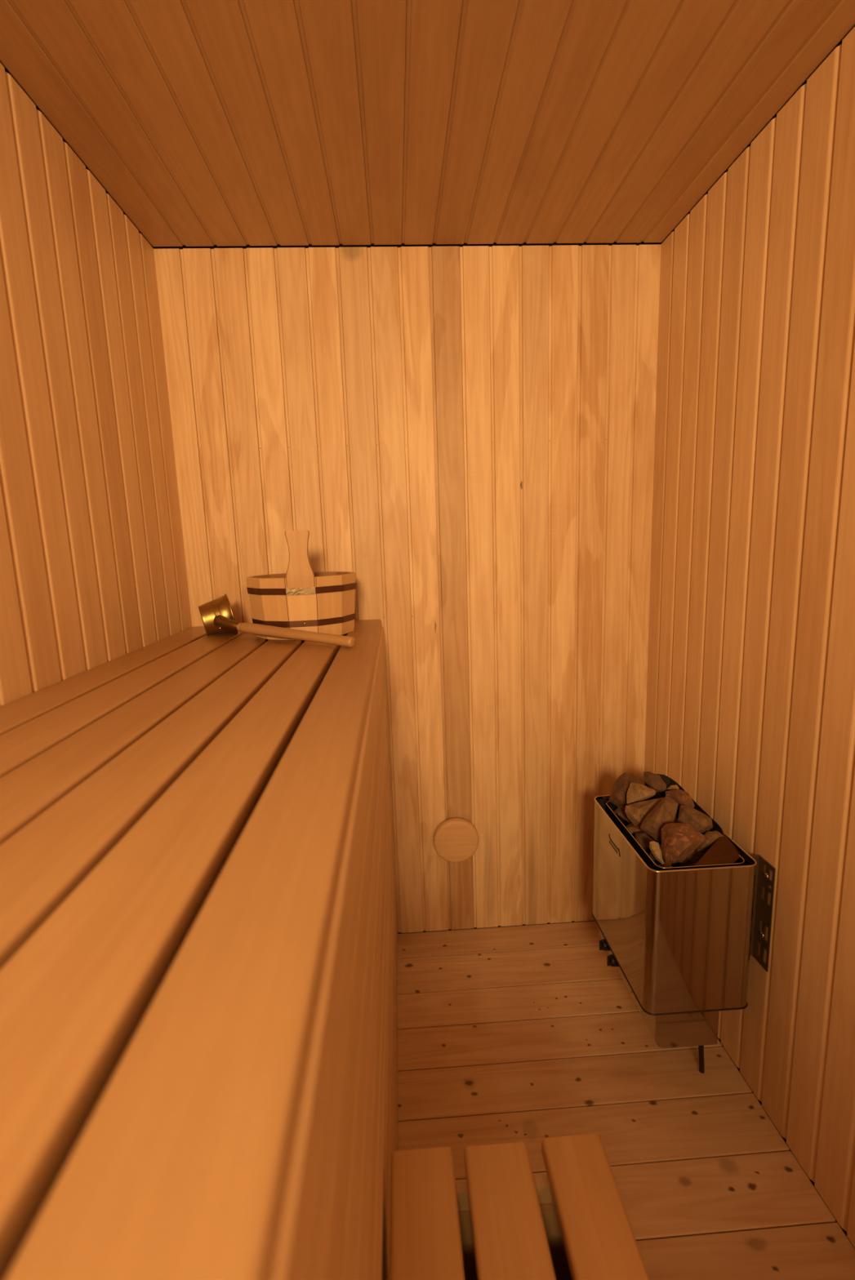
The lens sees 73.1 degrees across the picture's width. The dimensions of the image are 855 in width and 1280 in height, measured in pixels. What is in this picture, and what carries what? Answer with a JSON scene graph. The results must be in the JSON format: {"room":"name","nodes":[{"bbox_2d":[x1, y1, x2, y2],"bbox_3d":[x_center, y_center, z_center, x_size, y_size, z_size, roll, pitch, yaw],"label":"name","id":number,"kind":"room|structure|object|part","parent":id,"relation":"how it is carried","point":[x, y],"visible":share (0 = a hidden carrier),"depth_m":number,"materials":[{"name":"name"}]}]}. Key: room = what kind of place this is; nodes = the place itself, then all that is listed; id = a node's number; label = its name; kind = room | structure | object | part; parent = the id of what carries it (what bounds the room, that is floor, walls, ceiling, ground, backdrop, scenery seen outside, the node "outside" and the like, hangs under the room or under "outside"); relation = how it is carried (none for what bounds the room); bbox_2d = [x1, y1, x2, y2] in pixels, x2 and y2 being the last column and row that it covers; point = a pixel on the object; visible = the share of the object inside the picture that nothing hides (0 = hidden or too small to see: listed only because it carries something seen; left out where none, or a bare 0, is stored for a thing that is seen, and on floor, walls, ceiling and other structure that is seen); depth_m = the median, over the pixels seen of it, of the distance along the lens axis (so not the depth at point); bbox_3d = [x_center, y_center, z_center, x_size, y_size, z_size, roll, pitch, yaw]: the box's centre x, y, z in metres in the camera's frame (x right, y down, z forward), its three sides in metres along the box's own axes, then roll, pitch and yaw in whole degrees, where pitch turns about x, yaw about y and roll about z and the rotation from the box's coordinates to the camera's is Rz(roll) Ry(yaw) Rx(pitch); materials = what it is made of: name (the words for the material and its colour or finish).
{"room":"sauna","nodes":[
{"label":"sauna","id":0,"kind":"room"},
{"bbox_2d":[0,62,191,706],"bbox_3d":[-0.630,0.268,0.034,0.010,2.141,3.526,-2,10,-3],"label":"wall","id":1,"kind":"structure","parent":0,"point":[93,574],"depth_m":1.16,"materials":[{"name":"brown wood"}]},
{"bbox_2d":[4,67,140,233],"bbox_3d":[-0.645,0.268,0.033,0.020,2.206,3.586,-2,10,-3],"label":"trim","id":2,"kind":"structure","parent":1,"relation":"attached to","point":[4,68],"depth_m":1.18,"materials":[{"name":"wood"}]},
{"bbox_2d":[153,244,660,933],"bbox_3d":[-0.007,-0.055,1.808,1.430,2.141,0.008,-2,10,-3],"label":"wall","id":3,"kind":"structure","parent":0,"point":[465,433],"depth_m":1.74,"materials":[{"name":"brown wood"}]},
{"bbox_2d":[151,241,662,933],"bbox_3d":[-0.008,-0.058,1.824,1.490,2.206,0.020,-2,10,-3],"label":"trim","id":4,"kind":"structure","parent":3,"relation":"attached to","point":[614,242],"depth_m":1.64,"materials":[{"name":"wood"}]},
{"bbox_2d":[432,817,479,862],"bbox_3d":[0.094,0.658,1.906,0.150,0.150,0.044,-2,10,-3],"label":"air vent","id":5,"kind":"object","parent":3,"relation":"in","point":[455,840],"visible":1,"depth_m":1.89,"materials":[{"name":"brown wood"}]},
{"bbox_2d":[0,0,854,246],"bbox_3d":[0.054,-0.822,-0.114,1.430,0.004,3.522,-2,10,-3],"label":"ceiling","id":6,"kind":"structure","parent":0,"point":[206,122],"depth_m":1.10,"materials":[{"name":"brown wood"}]},
{"bbox_2d":[396,920,854,1279],"bbox_3d":[0.124,1.299,0.249,1.430,0.009,3.526,-2,10,-3],"label":"floor","id":7,"kind":"structure","parent":0,"point":[527,1034],"depth_m":1.38,"materials":[{"name":"brown wood"}]},
{"bbox_2d":[0,619,397,1279],"bbox_3d":[-0.331,0.730,0.401,0.582,1.088,2.984,-2,10,-3],"label":"bench","id":8,"kind":"object","parent":7,"relation":"on","point":[198,959],"visible":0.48,"depth_m":0.37,"materials":[{"name":"brown wood"}]},
{"bbox_2d":[198,593,355,647],"bbox_3d":[-0.404,-0.051,1.432,0.539,0.111,0.114,6,13,40],"label":"ladle","id":9,"kind":"object","parent":8,"relation":"on","point":[217,616],"visible":1,"depth_m":1.46,"materials":[{"name":"brown wood"}]},
{"bbox_2d":[198,593,237,635],"bbox_3d":[-0.570,-0.069,1.567,0.094,0.111,0.113,-6,10,-22],"label":"cup","id":10,"kind":"object","parent":9,"relation":"on","point":[221,606],"depth_m":1.53,"materials":[{"name":"gold metal"}]},
{"bbox_2d":[213,614,239,631],"bbox_3d":[-0.517,-0.044,1.497,0.077,0.041,0.030,3,11,25],"label":"socket","id":11,"kind":"object","parent":9,"relation":"attached to","point":[221,622],"depth_m":1.49,"materials":[{"name":"gold metal"}]},
{"bbox_3d":[-0.327,-0.015,1.395,0.372,0.042,0.027,4,11,30],"label":"handle","id":12,"kind":"part","parent":9,"relation":"part of","materials":[{"name":"brown wood"}]},
{"bbox_2d":[245,530,355,639],"bbox_3d":[-0.335,-0.154,1.547,0.289,0.268,0.296,-2,10,-3],"label":"pail","id":13,"kind":"object","parent":8,"relation":"on","point":[300,598],"visible":0.94,"depth_m":1.44,"materials":[{"name":"brown wood"}]},
{"bbox_3d":[-0.313,-0.194,1.407,0.069,0.143,0.025,-4,10,-10],"label":"handle","id":14,"kind":"part","parent":13,"relation":"part of","materials":[{"name":"brown wood"}]},
{"bbox_3d":[-0.050,0.730,0.416,0.020,1.064,2.984,-2,10,-3],"label":"panel","id":15,"kind":"part","parent":8,"relation":"part of","materials":[{"name":"brown wood"}]},
{"bbox_2d":[390,1133,648,1279],"bbox_3d":[0.134,1.033,0.262,0.288,0.509,1.163,-2,10,-3],"label":"bench","id":16,"kind":"object","parent":7,"relation":"on","point":[505,1222],"visible":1,"depth_m":0.71,"materials":[{"name":"brown wood"}]},
{"bbox_3d":[0.105,0.973,0.794,0.267,0.450,0.009,-2,10,-3],"label":"panel","id":17,"kind":"part","parent":16,"relation":"part of","materials":[{"name":"brown wood"}]},
{"bbox_2d":[643,26,854,1248],"bbox_3d":[0.807,0.208,0.103,0.010,2.141,3.526,-2,10,-3],"label":"wall","id":18,"kind":"structure","parent":0,"point":[750,702],"depth_m":1.22,"materials":[{"name":"brown wood"}]},
{"bbox_2d":[0,24,854,245],"bbox_3d":[0.053,-0.839,-0.115,1.490,0.020,3.586,-2,10,-3],"label":"trim","id":19,"kind":"structure","parent":18,"relation":"attached to","point":[854,24],"depth_m":1.19,"materials":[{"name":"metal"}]},
{"bbox_2d":[591,773,775,1073],"bbox_3d":[0.615,0.730,1.468,0.283,0.675,0.377,-2,10,-3],"label":"heater","id":20,"kind":"object","parent":18,"relation":"attached to","point":[681,940],"visible":0.9,"depth_m":1.29,"materials":[{"name":"metal"}]},
{"bbox_3d":[0.489,0.838,1.585,0.020,0.030,0.030,-2,10,-3],"label":"control knob","id":21,"kind":"part","parent":20,"relation":"part of","materials":[{"name":"black plastic"}]},
{"bbox_3d":[0.492,0.848,1.526,0.020,0.030,0.030,-2,10,-3],"label":"control knob","id":22,"kind":"part","parent":20,"relation":"part of","materials":[{"name":"black plastic"}]},
{"bbox_2d":[613,806,630,822],"bbox_3d":[0.530,0.469,1.565,0.050,0.034,0.048,1,10,16],"label":"stone","id":23,"kind":"object","parent":20,"relation":"in","point":[620,811],"visible":0.66,"depth_m":1.55,"materials":[{"name":"stone"}]},
{"bbox_2d":[608,772,641,807],"bbox_3d":[0.530,0.401,1.545,0.081,0.085,0.062,-9,12,-36],"label":"stone","id":24,"kind":"object","parent":20,"relation":"in","point":[617,797],"visible":0.81,"depth_m":1.53,"materials":[{"name":"stone"}]},
{"bbox_2d":[625,822,644,834],"bbox_3d":[0.535,0.493,1.508,0.056,0.032,0.049,-2,10,-3],"label":"stone","id":25,"kind":"object","parent":20,"relation":"in","point":[631,828],"visible":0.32,"depth_m":1.49,"materials":[{"name":"stone"}]},
{"bbox_2d":[624,797,663,830],"bbox_3d":[0.554,0.439,1.484,0.087,0.079,0.060,-5,10,-20],"label":"stone","id":26,"kind":"object","parent":20,"relation":"in","point":[636,812],"visible":0.86,"depth_m":1.46,"materials":[{"name":"grey stone"}]},
{"bbox_2d":[626,782,655,804],"bbox_3d":[0.550,0.396,1.486,0.070,0.051,0.040,2,11,23],"label":"stone","id":27,"kind":"object","parent":26,"relation":"on","point":[636,792],"visible":1,"depth_m":1.47,"materials":[{"name":"grey stone"}]},
{"bbox_2d":[635,832,654,853],"bbox_3d":[0.540,0.503,1.438,0.048,0.041,0.056,-2,10,-3],"label":"stone","id":28,"kind":"object","parent":20,"relation":"in","point":[643,839],"visible":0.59,"depth_m":1.43,"materials":[{"name":"brown stone"}]},
{"bbox_2d":[643,771,666,792],"bbox_3d":[0.611,0.382,1.555,0.052,0.050,0.046,-2,10,-3],"label":"stone","id":29,"kind":"object","parent":20,"relation":"in","point":[654,781],"visible":0.94,"depth_m":1.54,"materials":[{"name":"stone"}]},
{"bbox_2d":[648,844,663,860],"bbox_3d":[0.546,0.509,1.368,0.044,0.042,0.049,-11,13,-43],"label":"stone","id":30,"kind":"object","parent":20,"relation":"in","point":[650,855],"visible":0.13,"depth_m":1.36,"materials":[{"name":"brown stone"}]},
{"bbox_2d":[640,795,678,842],"bbox_3d":[0.570,0.435,1.410,0.082,0.100,0.061,-8,11,-32],"label":"stone","id":31,"kind":"object","parent":20,"relation":"in","point":[664,813],"visible":0.91,"depth_m":1.39,"materials":[{"name":"stone"}]},
{"bbox_2d":[657,862,672,867],"bbox_3d":[0.543,0.532,1.308,0.044,0.042,0.052,2,11,24],"label":"stone","id":32,"kind":"object","parent":20,"relation":"in","point":[665,864],"visible":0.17,"depth_m":1.31,"materials":[{"name":"brown stone"}]},
{"bbox_2d":[648,840,664,864],"bbox_3d":[0.529,0.491,1.332,0.026,0.043,0.040,-2,10,-3],"label":"stone","id":33,"kind":"object","parent":32,"relation":"on","point":[654,846],"visible":1,"depth_m":1.33,"materials":[{"name":"grey stone"}]},
{"bbox_2d":[666,784,679,790],"bbox_3d":[0.664,0.401,1.562,0.031,0.018,0.019,-2,10,-3],"label":"stone","id":34,"kind":"object","parent":20,"relation":"in","point":[671,787],"visible":0.84,"depth_m":1.56,"materials":[{"name":"stone"}]},
{"bbox_2d":[605,800,744,871],"bbox_3d":[0.603,0.626,1.459,0.205,0.320,0.336,-2,10,-3],"label":"basket","id":35,"kind":"object","parent":20,"relation":"on","point":[728,853],"depth_m":1.32,"materials":[{"name":"stone"}]},
{"bbox_2d":[673,815,678,822],"bbox_3d":[0.654,0.484,1.529,0.037,0.046,0.036,-1,10,7],"label":"stone","id":36,"kind":"object","parent":20,"relation":"in","point":[675,819],"visible":0.09,"depth_m":1.51,"materials":[{"name":"brown stone"}]},
{"bbox_2d":[665,789,694,808],"bbox_3d":[0.654,0.411,1.502,0.060,0.044,0.054,-2,10,-3],"label":"stone","id":37,"kind":"object","parent":20,"relation":"in","point":[681,797],"visible":0.84,"depth_m":1.49,"materials":[{"name":"brown stone"}]},
{"bbox_2d":[660,822,704,863],"bbox_3d":[0.585,0.468,1.334,0.090,0.087,0.075,-2,10,-3],"label":"stone","id":38,"kind":"object","parent":20,"relation":"in","point":[679,841],"visible":1,"depth_m":1.31,"materials":[{"name":"brown stone"}]},
{"bbox_2d":[680,850,696,866],"bbox_3d":[0.626,0.522,1.371,0.033,0.045,0.042,5,12,37],"label":"stone","id":39,"kind":"object","parent":20,"relation":"in","point":[691,859],"visible":0.33,"depth_m":1.36,"materials":[{"name":"brown stone"}]},
{"bbox_2d":[686,862,697,866],"bbox_3d":[0.614,0.533,1.314,0.043,0.040,0.055,3,11,24],"label":"stone","id":40,"kind":"object","parent":20,"relation":"in","point":[695,863],"visible":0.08,"depth_m":1.33,"materials":[{"name":"brown stone"}]},
{"bbox_2d":[677,804,712,833],"bbox_3d":[0.654,0.438,1.404,0.051,0.059,0.074,-10,12,-38],"label":"stone","id":41,"kind":"object","parent":20,"relation":"in","point":[700,821],"visible":0.89,"depth_m":1.39,"materials":[{"name":"stone"}]},
{"bbox_2d":[694,848,708,862],"bbox_3d":[0.661,0.520,1.395,0.056,0.043,0.048,-2,10,-3],"label":"stone","id":42,"kind":"object","parent":20,"relation":"in","point":[698,855],"visible":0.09,"depth_m":1.38,"materials":[{"name":"brown stone"}]},
{"bbox_2d":[696,831,723,852],"bbox_3d":[0.663,0.475,1.361,0.058,0.050,0.032,-2,10,-3],"label":"stone","id":43,"kind":"object","parent":20,"relation":"in","point":[710,837],"visible":0.87,"depth_m":1.35,"materials":[{"name":"grey stone"}]},
{"bbox_3d":[0.658,0.483,1.294,0.144,0.033,0.054,-10,12,-39],"label":"deflector plate","id":44,"kind":"part","parent":20,"relation":"part of","materials":[{"name":"metal"}]},
{"bbox_2d":[662,25,854,1233],"bbox_3d":[0.822,0.207,0.103,0.020,2.206,3.586,-2,10,-3],"label":"trim","id":45,"kind":"structure","parent":18,"relation":"attached to","point":[840,42],"depth_m":1.18,"materials":[{"name":"wood"}]},
{"bbox_2d":[717,1037,854,1248],"bbox_3d":[0.124,1.314,0.251,1.490,0.020,3.586,-2,10,-3],"label":"trim","id":46,"kind":"structure","parent":18,"relation":"attached to","point":[760,1103],"depth_m":1.26,"materials":[{"name":"wood"}]}
]}

